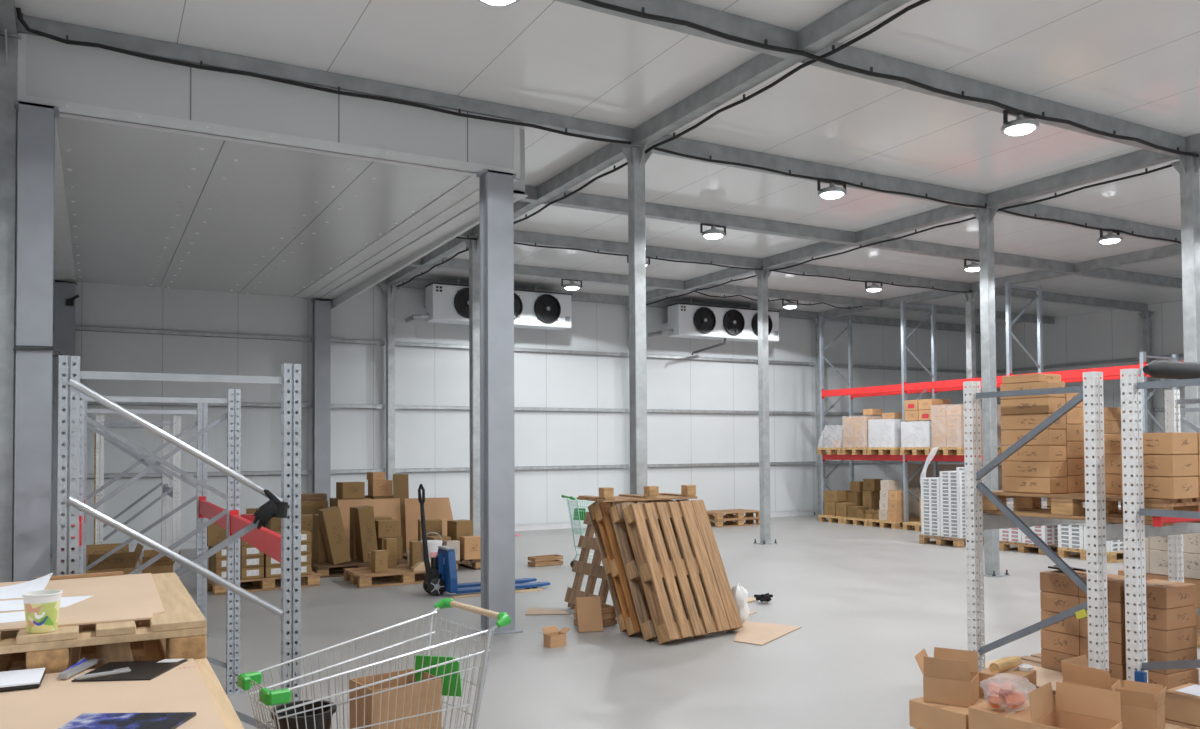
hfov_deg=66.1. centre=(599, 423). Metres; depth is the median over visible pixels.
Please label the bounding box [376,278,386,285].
ceiling beam
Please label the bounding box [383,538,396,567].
carton
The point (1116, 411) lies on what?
carton
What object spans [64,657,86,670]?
pen
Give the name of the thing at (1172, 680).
carton
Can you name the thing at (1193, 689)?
paper sheet
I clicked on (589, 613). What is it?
carton
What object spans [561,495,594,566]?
shopping cart
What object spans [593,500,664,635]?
wooden pallet
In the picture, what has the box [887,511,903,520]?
carton
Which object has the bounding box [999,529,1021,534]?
tray
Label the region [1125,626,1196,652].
carton
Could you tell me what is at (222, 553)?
carton
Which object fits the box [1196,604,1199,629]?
carton
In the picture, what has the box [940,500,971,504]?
tray
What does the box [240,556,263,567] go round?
carton
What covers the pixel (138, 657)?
wooden pallet
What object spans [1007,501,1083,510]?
film
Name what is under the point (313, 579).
wooden pallet
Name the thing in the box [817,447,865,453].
wooden pallet
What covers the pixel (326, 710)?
bucket
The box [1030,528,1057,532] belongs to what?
tray
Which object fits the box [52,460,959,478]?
trim
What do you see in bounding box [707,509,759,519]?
wooden pallet
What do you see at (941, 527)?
tray
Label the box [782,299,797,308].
ceiling lamp
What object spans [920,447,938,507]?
strip
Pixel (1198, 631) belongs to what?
wooden pallet
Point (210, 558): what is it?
carton
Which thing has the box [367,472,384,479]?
carton
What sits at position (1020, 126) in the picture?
ceiling lamp
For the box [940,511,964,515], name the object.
tray
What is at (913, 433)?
film
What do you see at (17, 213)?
wall
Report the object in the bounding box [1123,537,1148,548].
carton
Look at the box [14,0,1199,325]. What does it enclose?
ceiling
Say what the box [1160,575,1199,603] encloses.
carton
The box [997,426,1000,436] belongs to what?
carton
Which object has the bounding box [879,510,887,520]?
carton
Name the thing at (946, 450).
wooden pallet
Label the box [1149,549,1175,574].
carton
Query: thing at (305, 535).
carton
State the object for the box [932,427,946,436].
carton
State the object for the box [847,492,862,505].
carton
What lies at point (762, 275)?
steel column
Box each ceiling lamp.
[477,0,519,5]
[561,279,581,289]
[627,256,649,265]
[700,223,725,238]
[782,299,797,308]
[817,180,846,198]
[865,282,882,291]
[963,259,979,271]
[1001,110,1038,135]
[1097,230,1122,243]
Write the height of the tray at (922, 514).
0.058 m
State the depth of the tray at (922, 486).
15.35 m
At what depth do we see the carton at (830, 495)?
19.82 m
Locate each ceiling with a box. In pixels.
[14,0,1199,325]
[17,32,527,309]
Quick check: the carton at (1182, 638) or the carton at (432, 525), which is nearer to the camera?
the carton at (1182, 638)
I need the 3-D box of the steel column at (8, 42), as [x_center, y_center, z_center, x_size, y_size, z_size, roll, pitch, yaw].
[-4.273,-0.481,6.613,0.260,4.650,0.325,0,-2,-29]
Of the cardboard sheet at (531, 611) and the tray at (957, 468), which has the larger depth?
the tray at (957, 468)
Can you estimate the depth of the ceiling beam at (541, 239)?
14.31 m
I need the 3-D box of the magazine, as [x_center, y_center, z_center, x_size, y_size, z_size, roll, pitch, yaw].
[-1.040,0.654,1.977,0.255,0.007,0.216,0,-1,-1]
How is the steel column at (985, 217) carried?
on the floor
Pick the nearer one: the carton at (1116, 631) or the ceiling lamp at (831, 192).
the carton at (1116, 631)
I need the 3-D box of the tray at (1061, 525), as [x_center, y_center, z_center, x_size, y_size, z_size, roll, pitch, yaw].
[6.970,1.471,13.424,0.395,0.058,0.395,0,-2,-28]
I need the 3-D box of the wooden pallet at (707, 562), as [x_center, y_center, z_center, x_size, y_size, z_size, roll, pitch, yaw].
[0.734,1.272,8.119,0.900,1.156,0.610,1,-2,-38]
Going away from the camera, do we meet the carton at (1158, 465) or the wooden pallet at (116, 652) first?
the wooden pallet at (116, 652)
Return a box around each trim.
[52,399,881,415]
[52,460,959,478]
[53,324,980,373]
[996,354,1183,372]
[1131,407,1184,411]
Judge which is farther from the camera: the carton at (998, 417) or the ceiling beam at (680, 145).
the carton at (998, 417)
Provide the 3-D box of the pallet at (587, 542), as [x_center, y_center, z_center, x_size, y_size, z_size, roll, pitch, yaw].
[-0.041,1.395,9.255,0.339,0.977,0.760,0,-2,-29]
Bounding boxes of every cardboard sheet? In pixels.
[0,571,164,630]
[0,658,225,728]
[246,506,322,525]
[338,498,400,553]
[405,497,452,551]
[525,607,569,614]
[734,621,800,644]
[747,598,755,602]
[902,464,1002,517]
[982,659,1062,690]
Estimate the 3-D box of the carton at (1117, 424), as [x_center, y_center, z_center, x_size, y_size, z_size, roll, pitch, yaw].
[8.475,0.055,15.287,0.360,0.211,0.330,0,-2,-29]
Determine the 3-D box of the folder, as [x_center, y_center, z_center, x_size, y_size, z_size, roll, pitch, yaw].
[-1.274,0.670,2.514,0.208,0.005,0.230,0,-1,-3]
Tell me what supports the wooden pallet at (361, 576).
on the floor
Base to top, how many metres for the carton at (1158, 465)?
0.120 m
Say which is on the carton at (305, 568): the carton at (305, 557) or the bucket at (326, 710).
the carton at (305, 557)
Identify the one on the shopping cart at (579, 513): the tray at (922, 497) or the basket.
the basket
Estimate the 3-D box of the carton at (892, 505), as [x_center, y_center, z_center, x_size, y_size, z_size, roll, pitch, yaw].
[5.935,1.630,18.373,0.300,0.198,0.220,0,-2,-29]
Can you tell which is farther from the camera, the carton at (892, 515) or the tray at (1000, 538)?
the carton at (892, 515)
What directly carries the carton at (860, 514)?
on the wooden pallet at (845, 520)
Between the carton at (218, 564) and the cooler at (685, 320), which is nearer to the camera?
the carton at (218, 564)
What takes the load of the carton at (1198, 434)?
on the carton at (1185, 454)
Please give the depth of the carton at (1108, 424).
14.98 m
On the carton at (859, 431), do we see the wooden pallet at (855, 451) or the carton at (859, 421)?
the carton at (859, 421)
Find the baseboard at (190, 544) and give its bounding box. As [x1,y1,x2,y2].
[51,510,817,554]
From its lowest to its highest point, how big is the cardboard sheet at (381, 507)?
0.881 m
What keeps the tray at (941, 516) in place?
on the tray at (941, 519)
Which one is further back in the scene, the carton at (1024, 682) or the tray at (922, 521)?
the tray at (922, 521)
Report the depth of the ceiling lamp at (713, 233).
12.43 m
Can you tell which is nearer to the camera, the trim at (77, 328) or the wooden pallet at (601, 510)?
the wooden pallet at (601, 510)
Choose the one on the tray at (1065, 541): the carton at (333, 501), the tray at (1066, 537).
the tray at (1066, 537)
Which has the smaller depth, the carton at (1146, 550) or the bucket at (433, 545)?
the carton at (1146, 550)
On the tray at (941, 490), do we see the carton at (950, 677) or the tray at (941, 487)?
the tray at (941, 487)
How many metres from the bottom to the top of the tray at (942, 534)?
0.058 m
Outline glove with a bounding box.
[253,489,287,528]
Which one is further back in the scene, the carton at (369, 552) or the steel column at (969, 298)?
the steel column at (969, 298)
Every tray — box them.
[921,477,944,481]
[921,481,939,485]
[921,485,939,488]
[921,488,939,492]
[921,492,952,495]
[921,495,939,499]
[921,499,939,503]
[921,503,939,506]
[921,506,939,510]
[921,510,939,514]
[921,513,939,517]
[921,517,939,521]
[921,520,947,524]
[921,524,940,528]
[921,527,939,532]
[921,531,940,535]
[940,471,975,474]
[940,475,971,478]
[940,478,975,482]
[940,482,964,485]
[940,486,975,489]
[940,489,964,493]
[940,493,975,497]
[940,497,964,500]
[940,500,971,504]
[940,504,964,508]
[940,507,971,511]
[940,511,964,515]
[940,515,971,519]
[940,518,964,522]
[940,522,967,526]
[940,526,965,530]
[940,529,968,534]
[940,533,965,537]
[956,467,982,470]
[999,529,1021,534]
[999,533,1021,538]
[999,537,1021,542]
[1003,528,1020,530]
[1021,531,1057,536]
[1022,535,1057,540]
[1022,539,1057,544]
[1029,525,1057,528]
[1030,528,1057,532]
[1058,524,1082,527]
[1058,527,1082,532]
[1058,531,1082,536]
[1058,535,1082,540]
[1058,539,1083,544]
[1058,543,1083,548]
[1083,537,1122,542]
[1083,541,1123,547]
[1084,545,1122,551]
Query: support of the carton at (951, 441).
on the wooden pallet at (946, 450)
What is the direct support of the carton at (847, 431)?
on the carton at (850, 441)
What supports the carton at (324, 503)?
on the floor
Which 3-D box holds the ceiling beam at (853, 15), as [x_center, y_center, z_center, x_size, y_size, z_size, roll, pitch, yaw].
[1.211,-2.899,7.710,0.134,0.166,21.410,0,-2,-29]
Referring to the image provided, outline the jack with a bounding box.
[418,484,549,595]
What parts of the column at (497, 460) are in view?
plate, plate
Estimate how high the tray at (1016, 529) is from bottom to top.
0.058 m
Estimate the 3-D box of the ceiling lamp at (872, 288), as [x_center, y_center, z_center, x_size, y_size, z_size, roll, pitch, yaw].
[5.027,-2.518,16.923,0.320,0.178,0.320,-1,-2,17]
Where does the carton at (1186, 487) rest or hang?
on the wooden pallet at (1059, 505)
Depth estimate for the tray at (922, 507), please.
15.35 m
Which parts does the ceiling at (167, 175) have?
trim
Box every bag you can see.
[731,584,749,623]
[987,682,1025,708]
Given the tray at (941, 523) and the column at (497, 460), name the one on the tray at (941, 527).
the tray at (941, 523)
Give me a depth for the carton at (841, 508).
19.56 m
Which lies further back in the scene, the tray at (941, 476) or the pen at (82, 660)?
the tray at (941, 476)
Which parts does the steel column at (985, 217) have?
plate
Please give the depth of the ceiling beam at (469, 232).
13.08 m
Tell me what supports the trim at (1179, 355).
attached to the wall at (1115, 334)
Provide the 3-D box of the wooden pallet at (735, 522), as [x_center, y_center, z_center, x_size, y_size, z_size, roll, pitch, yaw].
[2.726,2.050,19.398,1.200,0.144,0.800,0,-2,-29]
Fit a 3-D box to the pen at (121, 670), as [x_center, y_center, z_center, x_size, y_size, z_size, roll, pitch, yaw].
[-1.299,0.652,2.406,0.134,0.024,0.011,0,-2,-16]
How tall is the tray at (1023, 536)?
0.058 m
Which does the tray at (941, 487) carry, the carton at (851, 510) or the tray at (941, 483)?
the tray at (941, 483)
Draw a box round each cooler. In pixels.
[404,279,572,329]
[648,299,779,354]
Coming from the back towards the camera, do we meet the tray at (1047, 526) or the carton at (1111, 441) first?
the tray at (1047, 526)
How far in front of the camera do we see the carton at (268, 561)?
10.83 m
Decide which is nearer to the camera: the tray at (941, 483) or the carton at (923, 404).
the tray at (941, 483)
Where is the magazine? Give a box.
[58,712,195,728]
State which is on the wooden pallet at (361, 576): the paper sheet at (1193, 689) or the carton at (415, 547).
the carton at (415, 547)
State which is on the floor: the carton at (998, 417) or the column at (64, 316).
the column at (64, 316)
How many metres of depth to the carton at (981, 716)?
4.50 m
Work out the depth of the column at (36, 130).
6.57 m
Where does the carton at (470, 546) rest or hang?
on the wooden pallet at (476, 563)
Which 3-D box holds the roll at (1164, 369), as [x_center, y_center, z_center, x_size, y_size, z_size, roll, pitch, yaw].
[4.035,-0.288,5.583,2.363,0.112,0.106,0,-2,-28]
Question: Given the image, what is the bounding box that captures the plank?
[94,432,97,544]
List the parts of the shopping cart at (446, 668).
handle, handle, handle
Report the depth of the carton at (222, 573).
10.58 m
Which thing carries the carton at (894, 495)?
on the carton at (892, 505)
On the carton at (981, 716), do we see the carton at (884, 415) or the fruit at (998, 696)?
the fruit at (998, 696)
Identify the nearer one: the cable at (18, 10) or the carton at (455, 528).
the cable at (18, 10)
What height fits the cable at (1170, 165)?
0.088 m
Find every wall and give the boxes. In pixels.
[14,213,17,549]
[51,282,982,547]
[995,300,1185,505]
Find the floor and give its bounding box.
[51,515,1199,728]
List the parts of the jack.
handle, lift frame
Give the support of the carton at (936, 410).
on the carton at (939, 421)
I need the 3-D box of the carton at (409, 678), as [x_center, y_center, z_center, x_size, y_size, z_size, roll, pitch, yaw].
[-0.789,1.095,3.558,0.280,0.220,0.220,1,-2,-38]
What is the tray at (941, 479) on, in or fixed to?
on the tray at (941, 483)
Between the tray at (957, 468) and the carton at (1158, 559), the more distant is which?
the tray at (957, 468)
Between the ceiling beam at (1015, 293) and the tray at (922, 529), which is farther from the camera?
the ceiling beam at (1015, 293)
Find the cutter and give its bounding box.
[59,655,107,678]
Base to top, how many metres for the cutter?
0.012 m
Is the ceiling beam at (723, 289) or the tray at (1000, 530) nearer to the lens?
the tray at (1000, 530)
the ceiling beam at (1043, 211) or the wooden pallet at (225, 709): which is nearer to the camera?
the wooden pallet at (225, 709)
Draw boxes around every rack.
[57,355,300,728]
[95,415,180,578]
[819,282,1183,528]
[963,371,1199,671]
[1120,368,1199,682]
[1166,401,1199,432]
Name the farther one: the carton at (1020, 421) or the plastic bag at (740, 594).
the plastic bag at (740, 594)
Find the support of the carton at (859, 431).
on the carton at (859, 441)
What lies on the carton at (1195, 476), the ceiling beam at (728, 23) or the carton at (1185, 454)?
the carton at (1185, 454)
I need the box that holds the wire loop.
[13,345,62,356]
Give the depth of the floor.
7.93 m
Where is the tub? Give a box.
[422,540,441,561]
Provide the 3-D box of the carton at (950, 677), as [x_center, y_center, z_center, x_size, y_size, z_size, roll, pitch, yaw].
[1.863,1.354,4.951,0.284,0.240,0.270,-1,-2,31]
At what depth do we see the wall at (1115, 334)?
22.03 m
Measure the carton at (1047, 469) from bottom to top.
0.098 m
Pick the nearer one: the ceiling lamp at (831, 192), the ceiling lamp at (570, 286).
the ceiling lamp at (831, 192)
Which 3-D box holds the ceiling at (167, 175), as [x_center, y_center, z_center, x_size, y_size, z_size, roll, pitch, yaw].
[-4.625,-2.508,11.597,4.494,0.682,9.008,0,-2,-29]
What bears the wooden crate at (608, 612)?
on the floor
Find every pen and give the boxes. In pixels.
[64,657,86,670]
[74,667,130,679]
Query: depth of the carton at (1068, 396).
5.76 m
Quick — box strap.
[754,593,772,601]
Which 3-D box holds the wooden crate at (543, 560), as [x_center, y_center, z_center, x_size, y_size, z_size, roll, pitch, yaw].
[-0.764,1.917,12.928,0.452,0.121,0.212,1,-2,-34]
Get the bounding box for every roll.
[1018,664,1032,670]
[1143,360,1199,379]
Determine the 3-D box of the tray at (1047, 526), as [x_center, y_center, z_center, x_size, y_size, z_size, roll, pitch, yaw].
[6.707,1.547,14.008,0.395,0.058,0.395,0,-2,-29]
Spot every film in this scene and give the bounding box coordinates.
[868,419,908,446]
[901,421,931,446]
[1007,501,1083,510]
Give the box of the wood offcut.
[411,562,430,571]
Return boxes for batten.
[451,588,542,598]
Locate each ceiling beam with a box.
[0,0,17,34]
[17,15,634,142]
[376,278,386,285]
[387,0,910,284]
[396,278,628,304]
[408,258,421,266]
[426,258,684,290]
[457,228,471,237]
[514,230,761,267]
[518,185,536,202]
[542,191,854,244]
[554,0,796,58]
[645,135,986,208]
[646,133,1199,301]
[646,299,817,319]
[688,284,881,308]
[770,263,969,290]
[799,42,1185,156]
[818,244,1181,318]
[828,315,980,332]
[855,237,1073,273]
[883,303,1054,323]
[977,287,1147,311]
[996,201,1180,244]
[1072,268,1181,288]
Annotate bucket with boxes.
[270,700,335,728]
[421,532,442,561]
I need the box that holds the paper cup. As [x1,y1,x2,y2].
[22,590,62,632]
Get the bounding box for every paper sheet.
[0,573,52,598]
[0,595,93,610]
[0,611,25,622]
[1175,684,1199,695]
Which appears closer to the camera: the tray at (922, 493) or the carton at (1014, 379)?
the carton at (1014, 379)
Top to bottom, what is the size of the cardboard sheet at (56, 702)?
0.006 m
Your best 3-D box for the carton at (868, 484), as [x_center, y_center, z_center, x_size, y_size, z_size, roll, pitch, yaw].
[5.751,1.282,19.423,0.260,0.241,0.300,1,-2,-32]
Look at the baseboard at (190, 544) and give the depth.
18.54 m
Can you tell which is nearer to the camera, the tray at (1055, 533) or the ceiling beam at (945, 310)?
the tray at (1055, 533)
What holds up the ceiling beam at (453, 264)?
attached to the ceiling at (1133, 61)
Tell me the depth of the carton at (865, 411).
19.10 m
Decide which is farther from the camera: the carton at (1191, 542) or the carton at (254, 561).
the carton at (254, 561)
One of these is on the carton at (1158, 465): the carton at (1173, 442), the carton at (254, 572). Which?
the carton at (1173, 442)
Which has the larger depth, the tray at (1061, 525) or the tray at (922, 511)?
the tray at (922, 511)
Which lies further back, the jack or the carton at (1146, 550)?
the jack
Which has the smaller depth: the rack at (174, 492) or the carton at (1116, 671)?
the carton at (1116, 671)
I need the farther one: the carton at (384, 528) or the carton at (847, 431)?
the carton at (847, 431)
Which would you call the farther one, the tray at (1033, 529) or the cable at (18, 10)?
the tray at (1033, 529)
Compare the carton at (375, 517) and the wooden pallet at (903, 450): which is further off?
the wooden pallet at (903, 450)
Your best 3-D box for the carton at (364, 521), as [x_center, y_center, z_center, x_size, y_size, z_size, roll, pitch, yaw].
[-3.137,1.468,12.336,0.274,0.737,0.300,0,-2,-29]
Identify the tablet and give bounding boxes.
[0,668,45,691]
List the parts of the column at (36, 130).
plate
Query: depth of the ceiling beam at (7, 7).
6.42 m
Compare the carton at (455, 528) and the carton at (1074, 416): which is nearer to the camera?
the carton at (1074, 416)
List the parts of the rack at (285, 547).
foot plate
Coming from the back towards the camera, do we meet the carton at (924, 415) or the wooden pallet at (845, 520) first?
the wooden pallet at (845, 520)
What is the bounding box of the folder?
[71,659,187,681]
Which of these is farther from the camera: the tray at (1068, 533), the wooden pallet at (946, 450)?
the wooden pallet at (946, 450)
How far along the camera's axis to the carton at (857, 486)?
19.69 m
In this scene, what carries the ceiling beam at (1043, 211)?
attached to the ceiling at (1133, 61)
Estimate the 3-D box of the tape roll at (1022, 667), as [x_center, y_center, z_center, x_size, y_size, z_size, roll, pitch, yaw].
[2.341,1.340,5.076,0.080,0.030,0.080,0,-2,-29]
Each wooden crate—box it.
[528,554,562,566]
[574,603,616,625]
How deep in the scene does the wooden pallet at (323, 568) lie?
12.06 m
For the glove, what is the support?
hanging from the rack at (285, 547)
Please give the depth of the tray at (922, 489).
15.37 m
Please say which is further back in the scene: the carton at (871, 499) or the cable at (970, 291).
the carton at (871, 499)
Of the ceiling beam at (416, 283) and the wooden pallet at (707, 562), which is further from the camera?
the ceiling beam at (416, 283)
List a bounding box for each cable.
[16,8,630,144]
[397,0,930,286]
[456,235,762,269]
[579,0,1198,156]
[646,164,1171,304]
[653,147,986,208]
[695,291,861,308]
[775,270,971,292]
[1001,210,1180,243]
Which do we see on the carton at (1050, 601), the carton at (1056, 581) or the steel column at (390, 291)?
the carton at (1056, 581)
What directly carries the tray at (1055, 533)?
on the tray at (1023, 536)
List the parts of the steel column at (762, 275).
plate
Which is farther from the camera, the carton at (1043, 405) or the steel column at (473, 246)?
the steel column at (473, 246)
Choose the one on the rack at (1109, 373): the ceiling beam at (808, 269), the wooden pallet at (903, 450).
the wooden pallet at (903, 450)
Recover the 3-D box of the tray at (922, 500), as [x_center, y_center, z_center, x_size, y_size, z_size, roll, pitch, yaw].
[5.672,1.292,15.444,0.395,0.058,0.395,0,-2,-29]
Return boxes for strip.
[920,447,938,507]
[1048,565,1088,571]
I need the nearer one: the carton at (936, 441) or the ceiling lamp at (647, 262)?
the ceiling lamp at (647, 262)
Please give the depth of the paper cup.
2.51 m
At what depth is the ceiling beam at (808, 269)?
16.84 m
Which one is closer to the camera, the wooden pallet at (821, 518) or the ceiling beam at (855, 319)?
the wooden pallet at (821, 518)
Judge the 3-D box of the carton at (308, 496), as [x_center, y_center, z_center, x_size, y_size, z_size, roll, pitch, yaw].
[-4.491,1.137,14.330,0.400,0.101,0.300,1,-2,-34]
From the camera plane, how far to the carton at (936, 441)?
17.26 m
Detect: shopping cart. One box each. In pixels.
[237,598,510,728]
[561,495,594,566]
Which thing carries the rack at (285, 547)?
on the floor
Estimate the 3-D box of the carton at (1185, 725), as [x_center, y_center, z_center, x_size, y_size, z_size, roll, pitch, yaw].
[3.269,1.679,4.981,0.300,0.151,0.280,0,-2,-30]
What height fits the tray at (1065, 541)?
0.058 m
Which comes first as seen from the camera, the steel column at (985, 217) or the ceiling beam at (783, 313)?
the steel column at (985, 217)
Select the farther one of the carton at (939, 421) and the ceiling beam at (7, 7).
the carton at (939, 421)
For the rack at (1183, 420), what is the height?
2.060 m
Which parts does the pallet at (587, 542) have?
rail, rail, rail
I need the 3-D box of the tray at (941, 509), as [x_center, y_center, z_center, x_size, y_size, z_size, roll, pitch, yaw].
[5.865,1.401,15.091,0.395,0.058,0.395,0,-2,-28]
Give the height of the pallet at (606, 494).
0.125 m
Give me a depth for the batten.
10.26 m
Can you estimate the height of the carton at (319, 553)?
0.621 m
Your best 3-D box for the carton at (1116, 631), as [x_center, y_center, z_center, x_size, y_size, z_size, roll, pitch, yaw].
[3.307,1.311,5.926,0.300,0.127,0.275,0,-2,-29]
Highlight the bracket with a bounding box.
[66,294,78,305]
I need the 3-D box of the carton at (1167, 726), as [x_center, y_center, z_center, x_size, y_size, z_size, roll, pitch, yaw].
[2.673,1.527,4.385,0.280,0.141,0.280,0,-2,-30]
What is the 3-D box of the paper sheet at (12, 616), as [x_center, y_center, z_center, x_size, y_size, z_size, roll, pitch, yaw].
[-1.802,0.572,2.680,0.320,0.001,0.220,0,-2,-29]
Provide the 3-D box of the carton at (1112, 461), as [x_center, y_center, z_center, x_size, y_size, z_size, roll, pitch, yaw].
[3.211,0.242,5.584,0.240,0.120,0.290,0,-2,-28]
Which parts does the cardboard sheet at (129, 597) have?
wood strip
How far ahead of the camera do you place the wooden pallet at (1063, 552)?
13.16 m
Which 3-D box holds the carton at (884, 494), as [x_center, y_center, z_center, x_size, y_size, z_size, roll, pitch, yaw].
[5.839,1.436,18.594,0.300,0.198,0.220,0,-2,-29]
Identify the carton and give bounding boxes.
[83,543,143,574]
[138,550,180,573]
[203,523,226,546]
[208,546,211,571]
[212,545,236,558]
[212,556,230,569]
[212,567,236,578]
[240,539,250,545]
[240,545,263,556]
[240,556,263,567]
[240,567,263,578]
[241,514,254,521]
[264,555,280,566]
[264,566,280,577]
[265,517,280,530]
[301,493,326,500]
[301,500,327,508]
[301,514,312,530]
[301,530,310,542]
[301,542,310,553]
[301,553,310,563]
[301,564,310,574]
[312,514,328,561]
[318,506,350,564]
[330,497,370,506]
[336,482,364,498]
[349,668,441,728]
[350,507,357,558]
[353,505,377,562]
[365,495,392,498]
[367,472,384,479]
[368,480,391,495]
[369,552,370,568]
[371,550,387,572]
[374,516,391,519]
[375,519,398,537]
[376,536,401,558]
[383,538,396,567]
[393,474,408,553]
[409,541,421,568]
[418,519,441,540]
[427,535,450,545]
[443,540,459,560]
[447,520,472,540]
[460,536,480,559]
[541,626,569,647]
[576,596,602,631]
[823,490,845,501]
[824,501,844,515]
[834,442,843,447]
[836,502,856,516]
[843,417,854,426]
[843,427,854,436]
[843,437,854,447]
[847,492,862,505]
[847,506,868,517]
[850,481,863,491]
[855,416,878,426]
[855,427,868,436]
[855,437,868,446]
[857,509,873,518]
[863,409,881,414]
[863,479,882,490]
[863,490,879,509]
[865,509,878,518]
[873,510,878,519]
[879,500,888,509]
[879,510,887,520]
[880,480,899,489]
[880,490,891,499]
[882,413,901,418]
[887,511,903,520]
[888,501,902,510]
[889,490,902,500]
[904,400,917,410]
[905,410,918,420]
[909,697,987,728]
[914,647,978,706]
[918,399,949,409]
[918,410,931,420]
[932,406,945,416]
[932,416,946,426]
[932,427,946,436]
[932,437,946,446]
[946,405,970,415]
[946,416,974,425]
[946,426,974,436]
[947,437,974,446]
[968,699,1031,728]
[978,667,1036,699]
[997,406,1000,415]
[997,416,1000,425]
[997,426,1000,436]
[997,437,1000,446]
[1000,381,1064,399]
[1001,397,1065,414]
[1001,413,1065,429]
[1001,429,1065,445]
[1001,445,1066,460]
[1002,374,1060,383]
[1002,461,1066,477]
[1002,476,1066,493]
[1024,442,1083,458]
[1028,682,1121,728]
[1040,570,1089,595]
[1040,591,1079,615]
[1041,610,1079,635]
[1041,629,1081,655]
[1041,648,1076,671]
[1056,424,1083,440]
[1061,655,1123,690]
[1062,393,1082,407]
[1066,407,1083,423]
[1066,458,1084,475]
[1066,475,1084,492]
[1079,574,1147,601]
[1079,597,1127,622]
[1080,617,1125,643]
[1080,637,1125,664]
[1087,658,1126,679]
[1101,407,1113,419]
[1101,420,1113,432]
[1101,434,1120,453]
[1102,454,1121,473]
[1102,474,1121,493]
[1111,680,1166,728]
[1113,407,1123,420]
[1113,420,1123,433]
[1118,570,1159,579]
[1120,432,1197,453]
[1121,454,1197,476]
[1121,476,1198,498]
[1122,723,1188,728]
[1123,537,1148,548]
[1123,547,1151,572]
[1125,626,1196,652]
[1126,579,1196,608]
[1127,605,1196,630]
[1128,647,1196,673]
[1128,667,1198,689]
[1149,536,1175,550]
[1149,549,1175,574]
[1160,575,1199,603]
[1164,683,1199,726]
[1165,719,1199,728]
[1181,533,1199,553]
[1181,552,1199,578]
[1185,454,1199,475]
[1195,476,1199,497]
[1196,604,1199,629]
[1197,433,1199,453]
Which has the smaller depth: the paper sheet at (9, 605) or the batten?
the paper sheet at (9, 605)
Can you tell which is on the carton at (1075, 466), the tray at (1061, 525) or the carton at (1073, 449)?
the carton at (1073, 449)
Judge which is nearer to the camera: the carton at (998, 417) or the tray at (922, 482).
the tray at (922, 482)
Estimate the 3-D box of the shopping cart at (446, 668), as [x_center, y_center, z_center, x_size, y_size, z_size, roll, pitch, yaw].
[-0.856,1.241,3.502,0.922,1.005,0.535,1,-2,-38]
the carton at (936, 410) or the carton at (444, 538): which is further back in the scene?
the carton at (936, 410)
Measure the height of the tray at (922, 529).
0.058 m
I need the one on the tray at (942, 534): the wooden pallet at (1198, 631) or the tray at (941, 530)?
the tray at (941, 530)
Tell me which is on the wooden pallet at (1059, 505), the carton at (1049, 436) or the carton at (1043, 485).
the carton at (1043, 485)
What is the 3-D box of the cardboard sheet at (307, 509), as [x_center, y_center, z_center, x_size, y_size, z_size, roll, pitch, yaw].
[-4.689,1.627,13.748,1.100,0.761,0.106,0,-2,-29]
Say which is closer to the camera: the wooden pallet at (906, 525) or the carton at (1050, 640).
the carton at (1050, 640)
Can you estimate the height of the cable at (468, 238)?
0.084 m
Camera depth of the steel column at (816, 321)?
21.85 m
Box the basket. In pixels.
[566,499,591,533]
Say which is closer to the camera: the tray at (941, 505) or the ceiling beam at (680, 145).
the ceiling beam at (680, 145)
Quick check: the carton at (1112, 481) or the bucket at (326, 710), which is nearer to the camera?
the bucket at (326, 710)
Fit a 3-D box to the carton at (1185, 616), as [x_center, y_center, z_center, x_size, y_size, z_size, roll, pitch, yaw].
[3.455,1.175,5.676,0.320,0.127,0.250,0,-2,-29]
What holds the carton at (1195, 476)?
on the wooden pallet at (1059, 505)
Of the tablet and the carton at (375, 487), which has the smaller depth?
the tablet
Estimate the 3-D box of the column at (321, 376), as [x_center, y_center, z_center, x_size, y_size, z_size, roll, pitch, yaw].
[-4.915,-0.048,16.265,0.340,4.280,0.340,0,-2,-29]
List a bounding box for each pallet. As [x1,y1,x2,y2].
[0,572,206,673]
[0,619,163,671]
[8,655,145,670]
[194,658,243,728]
[207,571,319,594]
[311,558,406,577]
[344,564,425,587]
[402,553,480,570]
[564,511,608,608]
[577,485,697,501]
[588,500,659,631]
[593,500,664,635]
[609,499,712,640]
[622,500,742,643]
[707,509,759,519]
[709,518,759,526]
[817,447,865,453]
[818,515,852,523]
[841,447,879,454]
[842,517,879,525]
[867,447,911,454]
[868,517,919,528]
[900,447,942,454]
[902,521,920,530]
[919,535,983,547]
[930,447,1000,454]
[979,490,1199,525]
[999,541,1070,554]
[1020,653,1055,703]
[1058,547,1122,562]
[1197,629,1199,647]
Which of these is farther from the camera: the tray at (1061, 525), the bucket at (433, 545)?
the tray at (1061, 525)
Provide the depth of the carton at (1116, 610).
5.77 m
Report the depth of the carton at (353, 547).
12.59 m
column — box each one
[0,29,20,582]
[14,100,59,581]
[51,281,77,557]
[311,299,331,506]
[380,284,399,494]
[463,236,480,564]
[475,169,522,635]
[619,143,652,494]
[753,268,777,544]
[814,319,825,515]
[962,292,977,464]
[973,207,1009,577]
[1138,311,1154,432]
[1170,155,1199,432]
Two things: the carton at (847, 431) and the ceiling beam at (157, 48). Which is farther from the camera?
the carton at (847, 431)

